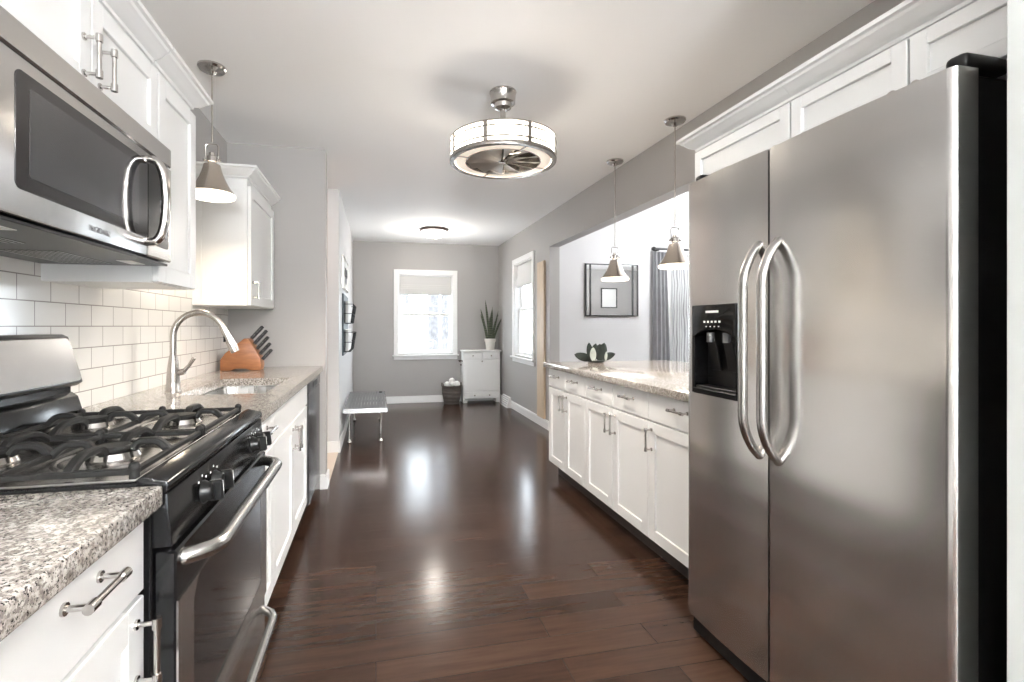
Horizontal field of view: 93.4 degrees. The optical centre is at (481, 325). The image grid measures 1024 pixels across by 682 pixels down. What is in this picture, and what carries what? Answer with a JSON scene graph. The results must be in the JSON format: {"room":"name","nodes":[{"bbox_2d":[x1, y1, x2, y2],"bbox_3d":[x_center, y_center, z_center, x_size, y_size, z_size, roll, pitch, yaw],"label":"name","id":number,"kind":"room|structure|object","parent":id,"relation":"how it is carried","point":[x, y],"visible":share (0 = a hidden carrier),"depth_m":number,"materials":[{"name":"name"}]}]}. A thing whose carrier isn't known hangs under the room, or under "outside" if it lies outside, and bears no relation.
{"room":"kitchen","nodes":[
{"label":"kitchen","id":0,"kind":"room"},
{"bbox_2d":[190,108,226,162],"bbox_3d":[-0.932,-0.050,-0.835,0.100,2.520,8.970,0,0,-12],"label":"wall","id":1,"kind":"structure","parent":0,"point":[203,125],"depth_m":3.01,"materials":[{"name":"grey paint"}]},
{"bbox_2d":[0,5,170,265],"bbox_3d":[-1.092,-0.388,1.191,0.434,0.388,0.754,0,0,-12],"label":"microwave","id":2,"kind":"object","parent":1,"relation":"attached to","point":[82,181],"visible":1,"depth_m":1.09,"materials":[{"name":"silver metal"}]},
{"bbox_2d":[0,0,172,137],"bbox_3d":[-1.127,-0.755,1.183,0.382,0.341,0.758,0,0,-12],"label":"upper cabinet","id":3,"kind":"object","parent":1,"relation":"attached to","point":[113,44],"visible":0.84,"depth_m":1.30,"materials":[{"name":"white painted wood"},{"name":"polished nickel"}]},
{"bbox_2d":[0,256,227,407],"bbox_3d":[-1.419,0.040,1.633,0.009,0.509,3.699,0,0,-12],"label":"backsplash","id":4,"kind":"structure","parent":1,"relation":"attached to","point":[119,339],"depth_m":1.92,"materials":[{"name":"tile"}]},
{"bbox_2d":[41,47,212,289],"bbox_3d":[-1.253,-0.534,1.755,0.382,0.783,0.402,0,0,-12],"label":"upper cabinet","id":5,"kind":"object","parent":1,"relation":"attached to","point":[179,91],"visible":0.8,"depth_m":1.73,"materials":[{"name":"white wood"}]},
{"bbox_2d":[192,161,280,308],"bbox_3d":[-1.560,-0.525,3.105,0.362,0.810,0.735,0,0,-12],"label":"upper cabinet","id":6,"kind":"object","parent":1,"relation":"attached to","point":[235,239],"visible":0.91,"depth_m":2.82,"materials":[{"name":"white wood"}]},
{"bbox_2d":[227,142,326,488],"bbox_3d":[-1.505,-0.050,3.570,0.674,2.520,0.120,0,0,-12],"label":"wall","id":7,"kind":"structure","parent":0,"point":[296,326],"depth_m":3.54,"materials":[{"name":"grey paint"}]},
{"bbox_2d":[320,474,324,489],"bbox_3d":[-1.181,1.155,3.572,0.038,0.110,0.014,0,0,-12],"label":"baseboard","id":8,"kind":"structure","parent":7,"relation":"attached to","point":[322,476],"depth_m":3.56,"materials":[{"name":"white wood"}]},
{"bbox_2d":[325,469,329,488],"bbox_3d":[-1.168,1.155,3.644,0.016,0.110,0.150,0,0,-12],"label":"baseboard","id":9,"kind":"structure","parent":7,"relation":"attached to","point":[327,478],"depth_m":3.58,"materials":[{"name":"white wood"}]},
{"bbox_2d":[327,188,327,441],"bbox_3d":[-2.482,-0.050,4.420,2.050,2.520,0.100,0,0,-12],"label":"wall","id":10,"kind":"structure","parent":0,"point":[327,188],"depth_m":4.59,"materials":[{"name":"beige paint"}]},
{"bbox_2d":[327,441,338,452],"bbox_3d":[-2.366,1.155,4.387,2.042,0.110,0.015,0,0,-12],"label":"baseboard","id":11,"kind":"structure","parent":10,"relation":"attached to","point":[332,446],"depth_m":4.59,"materials":[{"name":"white wood"}]},
{"bbox_2d":[328,189,352,441],"bbox_3d":[-1.742,-0.050,6.067,0.103,2.520,3.000,0,0,-12],"label":"wall","id":12,"kind":"structure","parent":0,"point":[340,241],"depth_m":4.61,"materials":[{"name":"grey paint"}]},
{"bbox_2d":[339,414,348,452],"bbox_3d":[-1.665,1.155,5.992,0.015,0.110,2.849,0,0,-12],"label":"baseboard","id":13,"kind":"structure","parent":12,"relation":"attached to","point":[344,430],"depth_m":5.05,"materials":[{"name":"white wood"}]},
{"bbox_2d":[341,255,347,292],"bbox_3d":[-1.518,-0.560,5.349,0.024,0.340,0.860,0,0,-12],"label":"wall plaque","id":14,"kind":"object","parent":12,"relation":"attached to","point":[344,265],"visible":1,"depth_m":5.17,"materials":[{"name":"white paper"}]},
{"bbox_2d":[342,293,355,355],"bbox_3d":[-1.483,-0.015,5.408,0.117,0.650,0.800,0,0,-12],"label":"wall organizer","id":15,"kind":"object","parent":12,"relation":"attached to","point":[347,318],"visible":1,"depth_m":5.13,"materials":[{"name":"metal"}]},
{"bbox_2d":[344,304,355,323],"bbox_3d":[-1.473,-0.130,5.410,0.098,0.207,0.748,0,0,-12],"label":"wire basket","id":16,"kind":"object","parent":15,"relation":"on","point":[348,318],"depth_m":5.14,"materials":[{"name":"black"}]},
{"bbox_2d":[344,332,355,351],"bbox_3d":[-1.473,0.170,5.410,0.098,0.207,0.748,0,0,-12],"label":"wire basket","id":17,"kind":"object","parent":15,"relation":"on","point":[348,347],"depth_m":5.13,"materials":[{"name":"black"}]},
{"bbox_2d":[353,241,498,396],"bbox_3d":[-0.813,-0.050,7.731,2.427,2.520,0.150,0,0,-12],"label":"wall","id":18,"kind":"structure","parent":0,"point":[375,368],"depth_m":7.58,"materials":[{"name":"grey paint"}]},
{"bbox_2d":[392,269,458,359],"bbox_3d":[-0.897,-0.177,7.676,1.045,1.415,0.180,0,0,-12],"label":"window","id":19,"kind":"structure","parent":18,"relation":"in","point":[452,300],"depth_m":7.64,"materials":[{"name":"white wood"}]},
{"bbox_2d":[400,276,450,295],"bbox_3d":[-0.896,-0.640,7.673,0.820,0.300,0.054,0,0,-12],"label":"roman shade","id":20,"kind":"object","parent":19,"relation":"attached to","point":[409,285],"visible":1,"depth_m":7.66,"materials":[{"name":"grey fabric"}]},
{"bbox_2d":[364,395,492,403],"bbox_3d":[-0.861,1.155,7.636,2.289,0.110,0.015,0,0,-12],"label":"baseboard","id":21,"kind":"structure","parent":18,"relation":"attached to","point":[427,398],"depth_m":7.59,"materials":[{"name":"white wood"}]},
{"bbox_2d":[257,400,748,681],"bbox_3d":[2.228,1.257,1.975,10.000,0.106,13.100,0,0,-12],"label":"floor","id":22,"kind":"structure","parent":0,"point":[450,546],"depth_m":2.34,"materials":[{"name":"brown wood"}]},
{"bbox_2d":[0,522,161,681],"bbox_3d":[-0.853,0.773,0.606,0.657,0.873,0.447,0,0,-12],"label":"base cabinet","id":23,"kind":"object","parent":22,"relation":"on","point":[92,630],"visible":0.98,"depth_m":0.72,"materials":[{"name":"white wood"}]},
{"bbox_2d":[0,334,281,681],"bbox_3d":[-0.950,0.618,1.212,0.737,1.184,0.758,0,0,-12],"label":"gas range","id":24,"kind":"object","parent":22,"relation":"on","point":[205,547],"visible":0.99,"depth_m":1.16,"materials":[{"name":"black metal"}]},
{"bbox_2d":[0,412,240,490],"bbox_3d":[-0.953,0.290,1.212,0.464,0.006,0.734,0,0,-12],"label":"cooktop","id":25,"kind":"object","parent":24,"relation":"in","point":[55,463],"depth_m":1.03,"materials":[{"name":"black metal"}]},
{"bbox_2d":[202,385,306,585],"bbox_3d":[-1.254,0.773,2.432,0.657,0.873,0.982,0,0,-12],"label":"base cabinet","id":26,"kind":"object","parent":22,"relation":"on","point":[290,438],"visible":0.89,"depth_m":2.40,"materials":[{"name":"white wood"}]},
{"bbox_2d":[83,366,322,421],"bbox_3d":[-1.289,0.315,2.543,0.653,0.040,1.976,0,0,-12],"label":"countertop","id":27,"kind":"structure","parent":26,"relation":"on","point":[290,380],"depth_m":2.14,"materials":[{"name":"beige stone"}]},
{"bbox_2d":[164,310,238,392],"bbox_3d":[-1.262,0.111,2.180,0.306,0.368,0.066,0,0,-12],"label":"kitchen faucet","id":28,"kind":"object","parent":27,"relation":"on","point":[173,385],"visible":1,"depth_m":2.15,"materials":[{"name":"silver metal"}]},
{"bbox_2d":[205,385,277,394],"bbox_3d":[-1.196,0.420,2.399,0.354,0.164,0.659,0,0,-12],"label":"sink","id":29,"kind":"object","parent":27,"relation":"in","point":[236,389],"visible":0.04,"depth_m":2.70,"materials":[{"name":"silver metal"}]},
{"bbox_2d":[220,338,263,370],"bbox_3d":[-1.604,0.188,3.231,0.250,0.211,0.110,0,0,-12],"label":"knife block","id":30,"kind":"object","parent":27,"relation":"on","point":[248,357],"visible":0.94,"depth_m":3.18,"materials":[{"name":"brown wood"}]},
{"bbox_2d":[250,326,263,338],"bbox_3d":[-1.507,0.044,3.230,0.083,0.091,0.032,0,0,-12],"label":"kitchen knife","id":31,"kind":"object","parent":30,"relation":"in","point":[260,328],"visible":1,"depth_m":3.22,"materials":[{"name":"black plastic"}]},
{"bbox_2d":[253,330,267,344],"bbox_3d":[-1.488,0.075,3.240,0.090,0.099,0.032,0,0,-12],"label":"kitchen knife","id":32,"kind":"object","parent":30,"relation":"in","point":[264,332],"visible":1,"depth_m":3.23,"materials":[{"name":"black plastic"}]},
{"bbox_2d":[256,336,269,349],"bbox_3d":[-1.473,0.114,3.237,0.083,0.091,0.032,0,0,-12],"label":"kitchen knife","id":33,"kind":"object","parent":30,"relation":"in","point":[266,338],"visible":1,"depth_m":3.23,"materials":[{"name":"black plastic"}]},
{"bbox_2d":[259,342,271,354],"bbox_3d":[-1.461,0.153,3.246,0.076,0.084,0.032,0,0,-12],"label":"kitchen knife","id":34,"kind":"object","parent":30,"relation":"in","point":[269,344],"visible":1,"depth_m":3.23,"materials":[{"name":"black plastic"}]},
{"bbox_2d":[261,349,272,359],"bbox_3d":[-1.445,0.192,3.243,0.070,0.076,0.032,0,0,-12],"label":"kitchen knife","id":35,"kind":"object","parent":30,"relation":"in","point":[269,351],"visible":1,"depth_m":3.23,"materials":[{"name":"black plastic"}]},
{"bbox_2d":[262,413,277,605],"bbox_3d":[-1.108,0.773,1.765,0.657,0.873,0.372,0,0,-12],"label":"base cabinet","id":36,"kind":"object","parent":22,"relation":"on","point":[268,424],"visible":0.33,"depth_m":1.95,"materials":[{"name":"white wood"}]},
{"bbox_2d":[306,374,319,505],"bbox_3d":[-1.428,0.774,3.210,0.606,0.872,0.598,0,0,-12],"label":"dishwasher","id":37,"kind":"object","parent":22,"relation":"on","point":[313,387],"visible":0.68,"depth_m":3.21,"materials":[{"name":"black metal"}]},
{"bbox_2d":[343,391,387,442],"bbox_3d":[-1.346,1.024,5.617,0.450,0.373,1.330,0,0,-12],"label":"metal bench","id":38,"kind":"object","parent":22,"relation":"on","point":[353,401],"visible":1,"depth_m":5.23,"materials":[{"name":"grey metal"}]},
{"bbox_2d":[441,382,461,404],"bbox_3d":[-0.474,1.044,7.534,0.330,0.333,0.330,0,0,-12],"label":"wicker basket","id":39,"kind":"object","parent":22,"relation":"on","point":[451,395],"visible":0.9,"depth_m":7.42,"materials":[{"name":"brown wicker"}]},
{"bbox_2d":[458,349,501,402],"bbox_3d":[-0.042,0.796,7.680,0.683,0.828,0.236,0,0,-12],"label":"cabinet","id":40,"kind":"object","parent":22,"relation":"on","point":[480,369],"visible":0.99,"depth_m":7.60,"materials":[{"name":"white wood"}]},
{"bbox_2d":[480,300,500,349],"bbox_3d":[0.148,-0.016,7.710,0.331,0.794,0.188,0,0,10],"label":"snake plant","id":41,"kind":"object","parent":40,"relation":"on","point":[490,340],"visible":1,"depth_m":7.68,"materials":[{"name":"green plant"}]},
{"bbox_2d":[549,368,596,504],"bbox_3d":[0.899,0.773,3.648,0.657,0.873,0.697,0,0,-12],"label":"base cabinet","id":42,"kind":"object","parent":22,"relation":"on","point":[567,398],"visible":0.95,"depth_m":3.54,"materials":[{"name":"white wood"}]},
{"bbox_2d":[585,377,661,557],"bbox_3d":[1.057,0.773,2.931,0.657,0.873,0.765,0,0,-12],"label":"base cabinet","id":43,"kind":"object","parent":22,"relation":"on","point":[616,416],"visible":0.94,"depth_m":2.81,"materials":[{"name":"white wood"}]},
{"bbox_2d":[543,360,688,401],"bbox_3d":[1.268,0.315,3.067,1.125,0.040,2.045,0,0,-12],"label":"countertop","id":44,"kind":"structure","parent":43,"relation":"on","point":[667,378],"depth_m":3.03,"materials":[{"name":"beige stone"}]},
{"bbox_2d":[574,343,614,362],"bbox_3d":[0.920,0.213,3.921,0.340,0.163,0.149,0,0,8],"label":"centerpiece","id":45,"kind":"object","parent":44,"relation":"on","point":[596,353],"visible":1,"depth_m":3.88,"materials":[{"name":"black ceramic"}]},
{"bbox_2d":[588,359,604,362],"bbox_3d":[0.925,0.285,3.920,0.150,0.018,0.150,0,0,-12],"label":"tray","id":46,"kind":"object","parent":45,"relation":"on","point":[589,360],"depth_m":3.86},
{"bbox_2d":[644,393,688,578],"bbox_3d":[1.198,0.773,2.287,0.657,0.873,0.549,0,0,-12],"label":"base cabinet","id":47,"kind":"object","parent":22,"relation":"on","point":[668,430],"visible":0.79,"depth_m":2.34,"materials":[{"name":"white wood"}]},
{"bbox_2d":[689,52,1006,681],"bbox_3d":[1.227,0.309,1.535,0.804,1.802,0.905,0,0,-12],"label":"refrigerator","id":48,"kind":"object","parent":22,"relation":"on","point":[848,273],"visible":0.98,"depth_m":1.22,"materials":[{"name":"silver metal"}]},
{"bbox_3d":[-0.751,0.773,0.142,0.657,0.873,0.487,0,0,-12],"label":"base cabinet","id":49,"kind":"object","parent":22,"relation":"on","visible":0},
{"bbox_2d":[0,486,161,641],"bbox_3d":[-0.810,0.315,0.364,0.653,0.040,0.949,0,0,-12],"label":"countertop","id":50,"kind":"structure","parent":49,"relation":"on","point":[47,540],"depth_m":0.69,"materials":[{"name":"grey stone"}]},
{"bbox_2d":[140,0,874,245],"bbox_3d":[2.179,-1.360,1.964,10.100,0.100,13.100,0,0,-12],"label":"ceiling","id":51,"kind":"structure","parent":0,"point":[383,87],"depth_m":2.55,"materials":[{"name":"white paint"}]},
{"bbox_2d":[196,60,235,202],"bbox_3d":[-1.365,-0.977,2.438,0.216,0.666,0.216,0,0,-12],"label":"pendant light","id":52,"kind":"object","parent":51,"relation":"hanging from","point":[211,185],"visible":0.94,"depth_m":2.40,"materials":[{"name":"silver metal"}]},
{"bbox_2d":[207,152,216,163],"bbox_3d":[-1.365,-0.842,2.438,0.048,0.066,0.048,0,0,-12],"label":"socket","id":53,"kind":"object","parent":52,"relation":"attached to","point":[211,158],"depth_m":2.42,"materials":[{"name":"silver metal"}]},
{"bbox_2d":[196,188,235,202],"bbox_3d":[-1.365,-0.656,2.438,0.214,0.025,0.214,0,0,-12],"label":"diffuser","id":54,"kind":"object","parent":52,"relation":"attached to","point":[217,195],"depth_m":2.40,"materials":[{"name":"beige glass"}]},
{"bbox_2d":[420,226,447,238],"bbox_3d":[-0.649,-1.242,6.513,0.384,0.135,0.384,0,0,-12],"label":"flush ceiling light","id":55,"kind":"object","parent":51,"relation":"attached to","point":[433,232],"visible":1,"depth_m":6.39,"materials":[{"name":"white glass"}]},
{"bbox_2d":[450,85,556,178],"bbox_3d":[0.117,-1.111,2.698,0.597,0.398,0.597,0,0,-12],"label":"ceiling fan light","id":56,"kind":"object","parent":51,"relation":"hanging from","point":[502,147],"visible":1,"depth_m":2.56,"materials":[{"name":"silver metal"}]},
{"bbox_2d":[601,158,628,281],"bbox_3d":[1.056,-0.833,3.827,0.216,0.954,0.216,0,0,-12],"label":"pendant light","id":57,"kind":"object","parent":51,"relation":"hanging from","point":[614,272],"visible":1,"depth_m":3.79,"materials":[{"name":"silver metal"}]},
{"bbox_2d":[612,253,617,259],"bbox_3d":[1.056,-0.547,3.827,0.048,0.066,0.048,0,0,-12],"label":"socket","id":58,"kind":"object","parent":57,"relation":"attached to","point":[614,257],"depth_m":3.81,"materials":[{"name":"silver metal"}]},
{"bbox_2d":[601,277,628,281],"bbox_3d":[1.056,-0.368,3.827,0.214,0.025,0.214,0,0,-12],"label":"diffuser","id":59,"kind":"object","parent":57,"relation":"attached to","point":[607,279],"depth_m":3.76,"materials":[{"name":"beige glass"}]},
{"bbox_2d":[658,115,688,269],"bbox_3d":[1.227,-0.837,3.065,0.204,0.946,0.204,0,0,-12],"label":"pendant light","id":60,"kind":"object","parent":51,"relation":"hanging from","point":[675,258],"visible":0.97,"depth_m":3.04,"materials":[{"name":"silver metal"}]},
{"bbox_2d":[658,263,688,269],"bbox_3d":[1.227,-0.377,3.065,0.202,0.025,0.202,0,0,-12],"label":"diffuser","id":61,"kind":"object","parent":60,"relation":"attached to","point":[665,266],"depth_m":3.01,"materials":[{"name":"beige glass"}]},
{"bbox_2d":[671,234,678,243],"bbox_3d":[1.227,-0.547,3.065,0.048,0.066,0.048,0,0,-12],"label":"socket","id":62,"kind":"object","parent":60,"relation":"attached to","point":[674,239],"depth_m":3.05,"materials":[{"name":"silver metal"}]},
{"bbox_2d":[560,219,688,361],"bbox_3d":[3.506,-0.050,6.361,5.420,2.520,0.120,0,0,-12],"label":"wall","id":63,"kind":"structure","parent":0,"point":[630,338],"depth_m":5.88,"materials":[{"name":"grey paint"}]},
{"bbox_2d":[585,263,637,315],"bbox_3d":[1.578,-0.434,5.859,0.696,0.632,0.031,0,0,-12],"label":"wall mirror","id":64,"kind":"object","parent":63,"relation":"attached to","point":[602,298],"visible":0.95,"depth_m":5.85,"materials":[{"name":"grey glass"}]},
{"bbox_2d":[668,270,671,360],"bbox_3d":[3.003,-0.107,6.225,1.490,1.575,0.170,0,0,-12],"label":"window","id":65,"kind":"structure","parent":63,"relation":"in","point":[669,271],"depth_m":6.03,"materials":[{"name":"white"}]},
{"bbox_2d":[651,247,688,251],"bbox_3d":[3.023,-0.945,6.133,1.953,0.056,0.117,0,0,-12],"label":"curtain rod","id":66,"kind":"object","parent":63,"relation":"attached to","point":[654,249],"visible":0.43,"depth_m":5.91,"materials":[{"name":"black metal"}]},
{"bbox_2d":[652,252,669,359],"bbox_3d":[2.234,0.138,5.970,0.277,2.105,0.046,0,0,-12],"label":"curtain","id":67,"kind":"object","parent":66,"relation":"hanging from","point":[661,338],"visible":0.6,"depth_m":5.96,"materials":[{"name":"grey fabric"}]},
{"bbox_2d":[672,255,688,362],"bbox_3d":[3.041,0.135,6.146,1.381,2.050,0.032,0,0,-12],"label":"sheer curtain","id":68,"kind":"object","parent":66,"relation":"hanging from","point":[680,277],"visible":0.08,"depth_m":6.03,"materials":[{"name":"white fabric"}]},
{"bbox_2d":[499,0,904,420],"bbox_3d":[1.699,-0.050,1.679,0.120,2.520,12.750,0,0,-12],"label":"wall","id":69,"kind":"structure","parent":0,"point":[646,181],"depth_m":4.35,"materials":[{"name":"grey paint"}]},
{"bbox_2d":[500,394,510,407],"bbox_3d":[0.353,1.133,7.296,0.064,0.155,0.400,0,0,-12],"label":"air vent","id":70,"kind":"object","parent":69,"relation":"in","point":[505,401],"visible":1,"depth_m":7.22,"materials":[{"name":"white"}]},
{"bbox_2d":[510,250,534,365],"bbox_3d":[0.597,-0.223,6.572,0.170,1.465,1.010,0,0,-12],"label":"window","id":71,"kind":"structure","parent":69,"relation":"in","point":[518,308],"depth_m":6.92,"materials":[{"name":"white wood"}]},
{"bbox_2d":[516,261,530,287],"bbox_3d":[0.598,-0.705,6.572,0.054,0.310,0.785,0,0,-12],"label":"roman shade","id":72,"kind":"object","parent":71,"relation":"attached to","point":[524,270],"visible":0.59,"depth_m":6.62,"materials":[{"name":"grey fabric"}]},
{"bbox_2d":[500,394,548,430],"bbox_3d":[0.521,1.155,6.721,0.015,0.110,2.364,0,0,-12],"label":"baseboard","id":73,"kind":"structure","parent":69,"relation":"attached to","point":[544,423],"depth_m":6.22,"materials":[{"name":"white wood"}]},
{"bbox_2d":[537,260,545,418],"bbox_3d":[0.713,0.162,5.809,0.028,1.873,0.240,0,0,-12],"label":"board","id":74,"kind":"object","parent":69,"relation":"attached to","point":[541,266],"visible":1,"depth_m":5.76,"materials":[{"name":"beige wood"}]},
{"bbox_2d":[676,78,794,180],"bbox_3d":[1.238,-0.696,1.918,0.671,0.228,0.551,0,0,-12],"label":"upper cabinet","id":75,"kind":"object","parent":69,"relation":"attached to","point":[760,122],"visible":0.39,"depth_m":1.78,"materials":[{"name":"white wood"}]},
{"bbox_2d":[779,0,1006,137],"bbox_3d":[1.365,-0.696,1.342,0.671,0.228,0.628,0,0,-12],"label":"upper cabinet","id":76,"kind":"object","parent":69,"relation":"attached to","point":[913,41],"visible":0.39,"depth_m":1.26,"materials":[{"name":"white wood"}]},
{"bbox_2d":[1007,0,1023,681],"bbox_3d":[1.420,-0.049,0.901,0.755,2.518,0.250,0,0,-12],"label":"end panel","id":77,"kind":"object","parent":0,"point":[1015,8],"visible":1,"depth_m":0.93,"materials":[{"name":"white"}]},
{"label":"outside","id":78,"kind":"structure","parent":0,"visible":0},
{"bbox_2d":[410,346,530,352],"bbox_3d":[4.806,1.860,15.392,44.000,0.200,52.000,0,0,-12],"label":"snow ground","id":79,"kind":"structure","parent":78,"point":[525,348],"depth_m":37.71,"materials":[{"name":"white snow"}]},
{"bbox_2d":[428,295,439,349],"bbox_3d":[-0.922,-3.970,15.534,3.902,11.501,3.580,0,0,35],"label":"window pane","id":80,"kind":"object","parent":79,"relation":"on","point":[433,300],"visible":0.02,"depth_m":14.88,"materials":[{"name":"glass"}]},
{"bbox_2d":[441,295,447,349],"bbox_3d":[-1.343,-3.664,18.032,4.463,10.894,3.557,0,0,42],"label":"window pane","id":81,"kind":"object","parent":79,"relation":"on","point":[444,298],"visible":0.03,"depth_m":17.97,"materials":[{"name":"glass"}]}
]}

